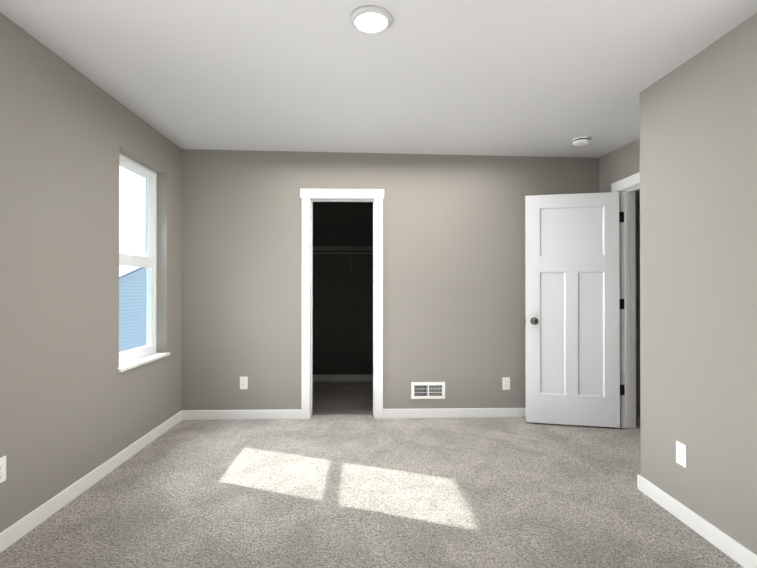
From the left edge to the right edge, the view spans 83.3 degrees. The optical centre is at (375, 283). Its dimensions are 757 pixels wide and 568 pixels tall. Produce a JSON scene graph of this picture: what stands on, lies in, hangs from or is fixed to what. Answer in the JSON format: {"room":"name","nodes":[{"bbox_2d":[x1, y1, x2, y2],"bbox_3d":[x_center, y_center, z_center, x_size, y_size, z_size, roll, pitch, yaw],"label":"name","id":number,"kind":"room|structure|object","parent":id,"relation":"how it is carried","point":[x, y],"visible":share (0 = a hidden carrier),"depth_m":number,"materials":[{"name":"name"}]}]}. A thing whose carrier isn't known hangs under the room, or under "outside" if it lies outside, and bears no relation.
{"room":"empty bedroom","nodes":[
{"label":"empty bedroom","id":0,"kind":"room"},
{"bbox_2d":[0,12,181,532],"bbox_3d":[-1.814,-0.055,2.034,0.160,2.580,7.060,0,0,-1],"label":"wall","id":1,"kind":"structure","parent":0,"point":[75,405],"depth_m":2.40,"materials":[{"name":"paint"}]},
{"bbox_2d":[0,456,5,482],"bbox_3d":[-1.728,0.860,1.957,0.009,0.115,0.070,0,0,-1],"label":"outlet","id":2,"kind":"object","parent":1,"relation":"attached to","point":[3,469],"visible":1,"depth_m":1.97,"materials":[{"name":"white plastic"}]},
{"bbox_2d":[0,410,181,552],"bbox_3d":[-1.708,1.187,1.261,0.014,0.088,5.280,0,0,-1],"label":"baseboard","id":3,"kind":"structure","parent":1,"relation":"attached to","point":[20,528],"depth_m":2.46,"materials":[{"name":"white wood"}]},
{"bbox_2d":[119,153,156,363],"bbox_3d":[-1.883,-0.182,3.263,0.072,1.525,0.700,0,0,-1],"label":"window","id":4,"kind":"structure","parent":1,"relation":"in","point":[148,261],"depth_m":3.55,"materials":[{"name":"white plastic"}]},
{"bbox_2d":[118,352,169,372],"bbox_3d":[-1.795,0.593,3.262,0.109,0.024,0.732,0,0,-1],"label":"window sill","id":5,"kind":"structure","parent":1,"relation":"attached to","point":[126,366],"depth_m":3.22,"materials":[{"name":"white wood"}]},
{"bbox_2d":[313,381,372,414],"bbox_3d":[0.727,1.298,4.851,5.380,0.100,1.540,0,0,-1],"label":"floor","id":6,"kind":"structure","parent":0,"point":[345,398],"depth_m":4.64,"materials":[{"name":"grey carpet"}]},
{"bbox_2d":[313,202,372,374],"bbox_3d":[0.730,-0.039,5.568,5.100,2.580,0.120,0,0,-1],"label":"wall","id":7,"kind":"structure","parent":0,"point":[342,319],"depth_m":5.46,"materials":[{"name":"paint"}]},
{"bbox_2d":[313,374,372,381],"bbox_3d":[-0.318,1.207,5.467,2.100,0.088,0.018,0,0,-1],"label":"baseboard","id":8,"kind":"structure","parent":7,"relation":"attached to","point":[340,378],"depth_m":5.45,"materials":[{"name":"white wood"}]},
{"bbox_2d":[313,247,372,271],"bbox_3d":[-0.315,-0.302,5.331,2.100,0.304,0.304,0,0,-1],"label":"wire closet shelf","id":9,"kind":"object","parent":7,"relation":"attached to","point":[363,248],"visible":0.19,"depth_m":5.25,"materials":[{"name":"grey metal"}]},
{"bbox_2d":[0,414,743,567],"bbox_3d":[0.814,1.282,1.323,5.380,0.100,5.520,0,0,-1],"label":"floor carpet","id":10,"kind":"object","parent":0,"point":[345,491],"visible":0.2,"depth_m":2.40,"materials":[{"name":"grey carpet"}]},
{"bbox_2d":[0,0,756,157],"bbox_3d":[0.795,-1.328,2.104,5.380,0.394,7.060,0,0,-1],"label":"ceiling","id":11,"kind":"structure","parent":0,"point":[544,78],"depth_m":2.35,"materials":[{"name":"paint"}]},
{"bbox_2d":[350,5,392,33],"bbox_3d":[-0.020,-1.193,1.933,0.196,0.019,0.196,0,0,-1],"label":"recessed light","id":12,"kind":"object","parent":11,"relation":"in","point":[369,19],"visible":0.98,"depth_m":1.91,"materials":[{"name":"grey plastic"}]},
{"bbox_2d":[572,136,590,145],"bbox_3d":[1.672,-1.156,3.455,0.140,0.046,0.140,0,0,-1],"label":"smoke detector","id":13,"kind":"object","parent":11,"relation":"attached to","point":[581,140],"visible":0.98,"depth_m":3.42,"materials":[{"name":"white plastic"}]},
{"bbox_2d":[181,149,639,415],"bbox_3d":[0.768,-0.046,4.028,5.100,2.580,0.120,0,0,-1],"label":"wall","id":14,"kind":"structure","parent":0,"point":[454,273],"depth_m":3.95,"materials":[{"name":"paint"}]},
{"bbox_2d":[240,377,247,388],"bbox_3d":[-1.210,0.909,3.911,0.070,0.115,0.009,0,0,-1],"label":"electrical outlet","id":15,"kind":"object","parent":14,"relation":"attached to","point":[243,382],"visible":1,"depth_m":3.91,"materials":[{"name":"white plastic"}]},
{"bbox_2d":[300,189,383,418],"bbox_3d":[-0.307,0.219,4.001,0.630,2.050,0.122,0,0,-1],"label":"door frame","id":16,"kind":"structure","parent":14,"relation":"attached to","point":[312,200],"depth_m":3.98,"materials":[{"name":"white wood"}]},
{"bbox_2d":[182,408,525,419],"bbox_3d":[0.169,1.200,3.941,3.871,0.088,0.014,0,0,-1],"label":"baseboard","id":17,"kind":"structure","parent":14,"relation":"attached to","point":[387,413],"depth_m":3.93,"materials":[{"name":"white wood"}]},
{"bbox_2d":[411,382,444,398],"bbox_3d":[0.489,0.989,3.949,0.315,0.155,0.016,0,0,-1],"label":"air vent","id":18,"kind":"object","parent":14,"relation":"in","point":[427,390],"visible":1,"depth_m":3.95,"materials":[{"name":"white plastic"}]},
{"bbox_2d":[502,377,509,389],"bbox_3d":[1.219,0.929,3.970,0.070,0.115,0.009,0,0,-1],"label":"electrical outlet","id":19,"kind":"object","parent":14,"relation":"attached to","point":[505,383],"visible":1,"depth_m":3.97,"materials":[{"name":"white plastic"}]},
{"bbox_2d":[599,138,639,192],"bbox_3d":[2.181,-0.049,3.293,0.120,2.580,1.420,0,0,-1],"label":"wall","id":20,"kind":"structure","parent":0,"point":[620,163],"depth_m":3.70,"materials":[{"name":"paint"}]},
{"bbox_2d":[525,192,624,427],"bbox_3d":[1.741,0.220,3.726,0.815,2.015,0.169,0,0,12],"label":"bedroom door","id":21,"kind":"structure","parent":20,"relation":"in","point":[574,303],"depth_m":3.71,"materials":[{"name":"white painted wood"},{"name":"bronze"}]},
{"bbox_2d":[611,172,639,428],"bbox_3d":[2.182,0.176,3.284,0.168,2.130,0.959,0,0,-1],"label":"door frame","id":22,"kind":"structure","parent":20,"relation":"attached to","point":[627,415],"depth_m":3.67,"materials":[{"name":"white wood"}]},
{"bbox_2d":[640,13,756,554],"bbox_3d":[2.524,-0.062,0.601,1.758,2.580,3.980,0,0,-1],"label":"wall","id":23,"kind":"structure","parent":0,"point":[698,255],"depth_m":2.09,"materials":[{"name":"paint"}]},
{"bbox_2d":[676,441,686,467],"bbox_3d":[1.600,0.891,2.229,0.009,0.115,0.070,0,0,-1],"label":"outlet","id":24,"kind":"object","parent":23,"relation":"attached to","point":[681,453],"visible":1,"depth_m":2.22,"materials":[{"name":"white plastic"}]},
{"bbox_2d":[637,474,756,567],"bbox_3d":[1.891,1.188,1.342,0.557,0.088,5.266,0,0,-1],"label":"baseboard","id":25,"kind":"structure","parent":23,"relation":"attached to","point":[735,550],"depth_m":2.09,"materials":[{"name":"white wood"}]},
{"label":"outside","id":26,"kind":"structure","parent":0,"visible":0},
{"bbox_3d":[-22.170,4.569,9.303,39.500,0.200,80.000,0,0,-1],"label":"lawn","id":27,"kind":"structure","parent":26,"visible":0},
{"bbox_2d":[119,238,145,351],"bbox_3d":[-9.350,0.947,21.640,2.940,7.158,24.760,0,0,-1],"label":"neighbor house","id":28,"kind":"structure","parent":27,"relation":"on","point":[133,310],"depth_m":14.14,"materials":[{"name":"blue"}]}
]}

